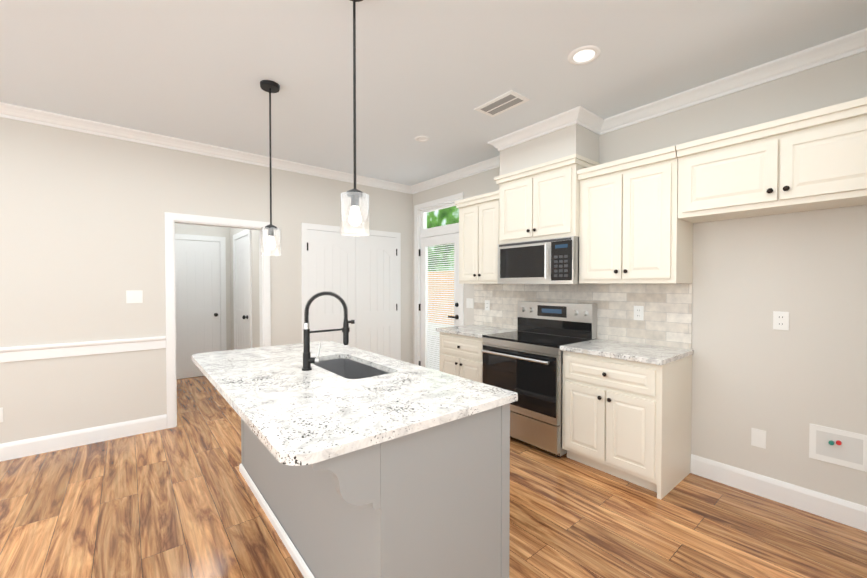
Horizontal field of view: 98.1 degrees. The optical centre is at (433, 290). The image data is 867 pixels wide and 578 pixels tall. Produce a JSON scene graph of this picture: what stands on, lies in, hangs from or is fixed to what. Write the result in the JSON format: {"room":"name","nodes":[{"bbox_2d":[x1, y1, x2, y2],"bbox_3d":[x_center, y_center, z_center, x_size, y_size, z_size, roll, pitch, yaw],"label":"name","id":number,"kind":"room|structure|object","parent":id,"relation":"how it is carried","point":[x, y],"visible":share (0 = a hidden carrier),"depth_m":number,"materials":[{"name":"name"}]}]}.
{"room":"kitchen","nodes":[
{"label":"kitchen","id":0,"kind":"room"},
{"bbox_2d":[175,223,230,378],"bbox_3d":[-3.673,-0.100,5.756,0.980,2.830,0.120,-1,1,-39],"label":"wall","id":1,"kind":"structure","parent":0,"point":[189,229],"depth_m":5.96,"materials":[{"name":"white paint"}]},
{"bbox_2d":[175,240,220,378],"bbox_3d":[-3.596,0.276,5.691,0.660,2.065,0.079,-1,1,-39],"label":"door","id":2,"kind":"structure","parent":1,"relation":"in","point":[197,287],"depth_m":5.71,"materials":[{"name":"white wood"}]},
{"bbox_2d":[175,234,226,350],"bbox_3d":[-3.616,0.236,5.715,0.820,2.160,0.024,-1,1,-39],"label":"door frame","id":3,"kind":"structure","parent":1,"relation":"attached to","point":[222,240],"depth_m":5.93,"materials":[{"name":"white wood"}]},
{"bbox_2d":[0,117,412,443],"bbox_3d":[-2.880,-0.063,3.534,6.540,2.830,0.120,-1,1,-39],"label":"wall","id":4,"kind":"structure","parent":0,"point":[82,236],"depth_m":3.41,"materials":[{"name":"white paint"}]},
{"bbox_2d":[0,407,2,421],"bbox_3d":[-3.474,0.993,2.985,0.075,0.118,0.007,-1,1,-39],"label":"outlet","id":5,"kind":"object","parent":4,"relation":"attached to","point":[1,414],"visible":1,"depth_m":3.00,"materials":[{"name":"white plastic"}]},
{"bbox_2d":[0,414,166,461],"bbox_3d":[-3.935,1.299,2.608,3.406,0.138,0.016,-1,1,-39],"label":"baseboard","id":6,"kind":"structure","parent":4,"relation":"attached to","point":[43,444],"depth_m":3.28,"materials":[{"name":"white wood"}]},
{"bbox_2d":[126,290,142,302],"bbox_3d":[-2.799,0.057,3.519,0.120,0.118,0.008,-1,1,-39],"label":"light switch","id":7,"kind":"object","parent":4,"relation":"attached to","point":[134,296],"visible":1,"depth_m":3.52,"materials":[{"name":"white plastic"}]},
{"bbox_2d":[0,102,415,193],"bbox_3d":[-2.734,-1.431,3.499,6.330,0.092,0.085,-1,1,-39],"label":"crown molding","id":8,"kind":"structure","parent":4,"relation":"attached to","point":[9,111],"depth_m":3.67,"materials":[{"name":"white wood"}]},
{"bbox_2d":[164,212,270,428],"bbox_3d":[-2.274,0.287,4.023,0.973,2.114,0.142,-1,1,-39],"label":"door frame","id":9,"kind":"structure","parent":4,"relation":"attached to","point":[169,217],"depth_m":3.73,"materials":[{"name":"white wood"}]},
{"bbox_2d":[307,230,355,347],"bbox_3d":[-1.278,0.292,4.751,0.649,2.065,0.018,-1,1,-39],"label":"closet door","id":10,"kind":"structure","parent":4,"relation":"in","point":[332,262],"depth_m":4.74,"materials":[{"name":"white wood"}]},
{"bbox_2d":[301,223,400,359],"bbox_3d":[-1.028,0.254,4.961,1.420,2.149,0.020,-1,1,-39],"label":"trim","id":11,"kind":"structure","parent":4,"relation":"attached to","point":[305,227],"depth_m":4.78,"materials":[{"name":"white wood"}]},
{"bbox_2d":[356,234,396,358],"bbox_3d":[-0.772,0.285,5.164,0.649,2.065,0.018,-1,1,-39],"label":"closet door","id":12,"kind":"structure","parent":4,"relation":"in","point":[376,294],"depth_m":5.15,"materials":[{"name":"white wood"}]},
{"bbox_2d":[230,228,259,349],"bbox_3d":[-2.582,-0.092,5.289,0.120,2.830,2.223,-1,1,-39],"label":"wall","id":13,"kind":"structure","parent":0,"point":[255,293],"depth_m":4.90,"materials":[{"name":"white paint"}]},
{"bbox_2d":[235,235,248,349],"bbox_3d":[-2.755,0.282,5.343,0.079,2.065,0.830,-1,1,-39],"label":"hall door","id":14,"kind":"structure","parent":13,"relation":"in","point":[241,301],"depth_m":5.36,"materials":[{"name":"white wood"}]},
{"bbox_2d":[233,229,251,349],"bbox_3d":[-2.731,0.242,5.363,0.024,2.160,1.000,-1,1,-39],"label":"door frame","id":15,"kind":"structure","parent":13,"relation":"attached to","point":[243,233],"depth_m":5.00,"materials":[{"name":"white wood"}]},
{"bbox_2d":[0,376,866,577],"bbox_3d":[-1.411,1.410,1.870,6.680,0.060,9.040,-1,1,-39],"label":"floor","id":16,"kind":"structure","parent":0,"point":[179,500],"depth_m":2.24,"materials":[{"name":"brown wood"}]},
{"bbox_2d":[198,367,509,577],"bbox_3d":[-0.650,0.931,2.196,0.947,0.888,2.045,-1,1,-39],"label":"kitchen island","id":17,"kind":"object","parent":16,"relation":"on","point":[357,463],"depth_m":1.51,"materials":[{"name":"grey wood"}]},
{"bbox_2d":[192,340,517,474],"bbox_3d":[-0.665,0.471,2.175,1.026,0.032,2.071,-1,1,-39],"label":"island countertop","id":18,"kind":"structure","parent":17,"relation":"on","point":[301,418],"depth_m":1.63,"materials":[{"name":"white stone"}]},
{"bbox_2d":[300,291,351,370],"bbox_3d":[-0.627,0.231,2.188,0.249,0.447,0.143,-1,1,-39],"label":"faucet","id":19,"kind":"object","parent":18,"relation":"on","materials":[{"name":"black metal"}]},
{"bbox_2d":[320,355,383,378],"bbox_3d":[-0.529,0.594,2.305,0.339,0.242,0.744,-1,1,-39],"label":"sink","id":20,"kind":"object","parent":18,"relation":"in","point":[353,368],"depth_m":2.59,"materials":[{"name":"grey metal"}]},
{"bbox_2d":[440,332,483,382],"bbox_3d":[0.490,0.898,4.097,0.622,0.890,0.700,-1,1,-39],"label":"base cabinet","id":21,"kind":"object","parent":16,"relation":"on","point":[460,355],"visible":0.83,"depth_m":3.90,"materials":[{"name":"beige wood"}]},
{"bbox_2d":[436,325,516,337],"bbox_3d":[0.487,0.436,4.097,0.615,0.035,0.715,-1,1,-39],"label":"countertop","id":22,"kind":"structure","parent":21,"relation":"on","point":[478,331],"depth_m":4.01,"materials":[{"name":"stone"}]},
{"bbox_2d":[481,301,596,457],"bbox_3d":[0.940,0.736,3.474,0.688,1.235,0.820,-1,1,-39],"label":"range","id":23,"kind":"object","parent":16,"relation":"on","point":[524,361],"visible":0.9,"depth_m":3.30,"materials":[{"name":"silver metal"}]},
{"bbox_2d":[562,351,691,499],"bbox_3d":[1.465,0.918,2.902,0.622,0.890,0.724,-1,1,-39],"label":"base cabinet","id":24,"kind":"object","parent":16,"relation":"on","point":[628,420],"visible":1,"depth_m":2.66,"materials":[{"name":"beige wood"}]},
{"bbox_2d":[560,339,693,364],"bbox_3d":[1.471,0.456,2.892,0.615,0.035,0.735,-1,1,-39],"label":"countertop","id":25,"kind":"structure","parent":24,"relation":"on","point":[650,354],"depth_m":2.77,"materials":[{"name":"stone"}]},
{"bbox_2d":[0,0,866,185],"bbox_3d":[-1.411,-1.490,1.822,6.680,0.080,9.040,-1,1,-39],"label":"ceiling","id":26,"kind":"structure","parent":0,"point":[437,72],"depth_m":2.40,"materials":[{"name":"white paint"}]},
{"bbox_2d":[260,80,280,255],"bbox_3d":[-1.162,-0.858,2.681,0.136,1.209,0.136,-1,1,-39],"label":"pendant light","id":27,"kind":"object","parent":26,"relation":"hanging from","point":[270,86],"visible":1,"depth_m":2.67,"materials":[{"name":"black"}]},
{"bbox_2d":[340,0,368,236],"bbox_3d":[-0.377,-0.859,1.798,0.136,1.179,0.136,-1,1,-39],"label":"pendant light","id":28,"kind":"object","parent":26,"relation":"hanging from","point":[355,195],"visible":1,"depth_m":1.79,"materials":[{"name":"black"}]},
{"bbox_2d":[415,136,428,141],"bbox_3d":[-0.112,-1.475,3.657,0.144,0.008,0.144,-1,1,-39],"label":"smoke detector","id":29,"kind":"object","parent":26,"relation":"attached to","point":[421,138],"visible":1,"depth_m":3.65,"materials":[{"name":"white plastic"}]},
{"bbox_2d":[474,90,529,116],"bbox_3d":[0.534,-1.463,2.958,0.220,0.009,0.380,-1,1,-39],"label":"ceiling vent","id":30,"kind":"object","parent":26,"relation":"in","point":[504,102],"visible":1,"depth_m":2.93,"materials":[{"name":"white metal"}]},
{"bbox_2d":[567,45,600,64],"bbox_3d":[0.932,-1.453,2.328,0.194,0.008,0.194,-1,1,-39],"label":"recessed light","id":31,"kind":"object","parent":26,"relation":"in","point":[582,55],"visible":1,"depth_m":2.32,"materials":[{"name":"white"}]},
{"bbox_2d":[500,124,598,174],"bbox_3d":[1.067,-1.300,3.544,0.385,0.355,0.820,-1,1,-39],"label":"wall","id":32,"kind":"structure","parent":0,"point":[572,140],"depth_m":3.31,"materials":[{"name":"white paint"}]},
{"bbox_2d":[488,106,587,155],"bbox_3d":[0.885,-1.429,3.393,0.085,0.092,0.990,-1,1,-39],"label":"crown molding","id":33,"kind":"structure","parent":32,"relation":"attached to","point":[578,115],"depth_m":3.30,"materials":[{"name":"white wood"}]},
{"bbox_2d":[494,154,599,243],"bbox_3d":[1.045,-0.791,3.534,0.437,0.663,0.876,-1,1,-39],"label":"upper cabinet","id":34,"kind":"object","parent":32,"relation":"attached to","point":[539,201],"visible":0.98,"depth_m":3.34,"materials":[{"name":"beige wood"}]},
{"bbox_2d":[498,236,596,283],"bbox_3d":[1.037,-0.260,3.537,0.454,0.395,0.818,-1,1,-39],"label":"microwave","id":35,"kind":"object","parent":34,"relation":"attached to","point":[550,261],"visible":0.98,"depth_m":3.35,"materials":[{"name":"silver metal"}]},
{"bbox_2d":[413,51,866,505],"bbox_3d":[1.825,-0.055,3.052,0.140,2.830,6.817,-1,1,-39],"label":"wall","id":36,"kind":"structure","parent":0,"point":[751,366],"depth_m":2.46,"materials":[{"name":"white paint"}]},
{"bbox_2d":[419,207,458,370],"bbox_3d":[0.070,0.097,5.122,0.105,2.428,0.847,-1,1,-39],"label":"door","id":37,"kind":"structure","parent":36,"relation":"in","point":[441,240],"depth_m":5.21,"materials":[{"name":"white wood"}]},
{"bbox_2d":[414,192,463,364],"bbox_3d":[0.106,0.047,5.145,0.162,2.558,1.019,-1,1,-39],"label":"door frame","id":38,"kind":"structure","parent":36,"relation":"attached to","point":[459,196],"depth_m":5.42,"materials":[{"name":"white wood"}]},
{"bbox_2d":[412,156,499,192],"bbox_3d":[0.322,-1.451,4.692,0.085,0.092,1.905,-1,1,-39],"label":"crown molding","id":39,"kind":"structure","parent":36,"relation":"attached to","point":[494,162],"depth_m":4.69,"materials":[{"name":"white wood"}]},
{"bbox_2d":[466,298,473,307],"bbox_3d":[0.448,0.154,4.625,0.008,0.118,0.120,-1,1,-39],"label":"light switch","id":40,"kind":"object","parent":36,"relation":"attached to","point":[469,302],"visible":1,"depth_m":4.63,"materials":[{"name":"white plastic"}]},
{"bbox_2d":[455,190,498,283],"bbox_3d":[0.593,-0.545,4.136,0.382,0.935,0.666,-1,1,-39],"label":"upper cabinet","id":41,"kind":"object","parent":36,"relation":"attached to","point":[478,235],"visible":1,"depth_m":4.01,"materials":[{"name":"beige wood"}]},
{"bbox_2d":[474,283,691,348],"bbox_3d":[1.212,0.177,3.684,0.008,0.495,2.265,-1,1,-39],"label":"backsplash","id":42,"kind":"structure","parent":36,"relation":"attached to","point":[666,321],"depth_m":3.23,"materials":[{"name":"tile"}]},
{"bbox_2d":[485,300,489,310],"bbox_3d":[0.627,0.171,4.391,0.007,0.118,0.075,-1,1,-39],"label":"outlet","id":43,"kind":"object","parent":42,"relation":"attached to","point":[487,304],"visible":1,"depth_m":4.38,"materials":[{"name":"white plastic"}]},
{"bbox_2d":[634,306,643,319],"bbox_3d":[1.687,0.184,3.092,0.007,0.118,0.075,-1,1,-39],"label":"outlet","id":44,"kind":"object","parent":42,"relation":"attached to","point":[638,312],"visible":1,"depth_m":3.09,"materials":[{"name":"white plastic"}]},
{"bbox_2d":[577,146,692,282],"bbox_3d":[1.556,-0.526,2.956,0.382,0.935,0.720,-1,1,-39],"label":"upper cabinet","id":45,"kind":"object","parent":36,"relation":"attached to","point":[633,228],"visible":0.98,"depth_m":2.79,"materials":[{"name":"beige wood"}]},
{"bbox_2d":[592,28,866,134],"bbox_3d":[2.002,-1.417,2.634,0.085,0.092,1.770,-1,1,-39],"label":"crown molding","id":46,"kind":"structure","parent":36,"relation":"attached to","point":[848,45],"depth_m":2.53,"materials":[{"name":"white wood"}]},
{"bbox_2d":[751,428,765,448],"bbox_3d":[2.179,0.988,2.519,0.006,0.118,0.075,-1,1,-39],"label":"blank wall plate","id":47,"kind":"object","parent":36,"relation":"attached to","point":[758,437],"visible":1,"depth_m":2.52,"materials":[{"name":"white plastic"}]},
{"bbox_2d":[676,97,866,222],"bbox_3d":[2.115,-0.737,2.268,0.382,0.490,1.037,-1,1,-39],"label":"upper cabinet","id":48,"kind":"object","parent":36,"relation":"attached to","point":[811,160],"visible":1,"depth_m":2.18,"materials":[{"name":"beige wood"}]},
{"bbox_2d":[690,454,866,531],"bbox_3d":[2.260,1.302,2.418,0.016,0.138,1.040,-1,1,-39],"label":"baseboard","id":49,"kind":"structure","parent":36,"relation":"attached to","point":[846,512],"depth_m":2.41,"materials":[{"name":"white wood"}]},
{"bbox_2d":[773,311,788,329],"bbox_3d":[2.243,0.194,2.427,0.007,0.118,0.075,-1,1,-39],"label":"outlet","id":50,"kind":"object","parent":36,"relation":"attached to","point":[780,320],"visible":1,"depth_m":2.42,"materials":[{"name":"white plastic"}]},
{"bbox_2d":[809,424,866,471],"bbox_3d":[2.401,0.930,2.227,0.030,0.210,0.250,-1,1,-39],"label":"outlet box","id":51,"kind":"object","parent":36,"relation":"attached to","point":[839,447],"visible":1,"depth_m":2.23,"materials":[{"name":"white plastic"}]},
{"label":"outside","id":52,"kind":"structure","parent":0,"visible":0},
{"bbox_2d":[428,336,439,368],"bbox_3d":[1.262,1.374,6.439,3.240,0.060,10.500,-1,1,-39],"label":"ground","id":53,"kind":"structure","parent":52,"point":[435,351],"depth_m":8.26,"materials":[{"name":"grey"}]},
{"bbox_2d":[427,206,458,336],"bbox_3d":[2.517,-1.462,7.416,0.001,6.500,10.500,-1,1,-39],"label":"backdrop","id":54,"kind":"structure","parent":52,"point":[451,216],"depth_m":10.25,"materials":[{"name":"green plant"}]},
{"bbox_3d":[-3.212,0.015,-1.135,0.120,2.830,6.697,-1,1,-39],"label":"wall","id":55,"kind":"structure","parent":0,"visible":0},
{"bbox_2d":[0,336,165,362],"bbox_3d":[-3.932,0.519,2.592,3.406,0.117,0.026,-1,1,-39],"label":"trim","id":56,"kind":"structure","parent":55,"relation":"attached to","point":[21,353],"depth_m":3.26,"materials":[{"name":"white wood"}]}
]}

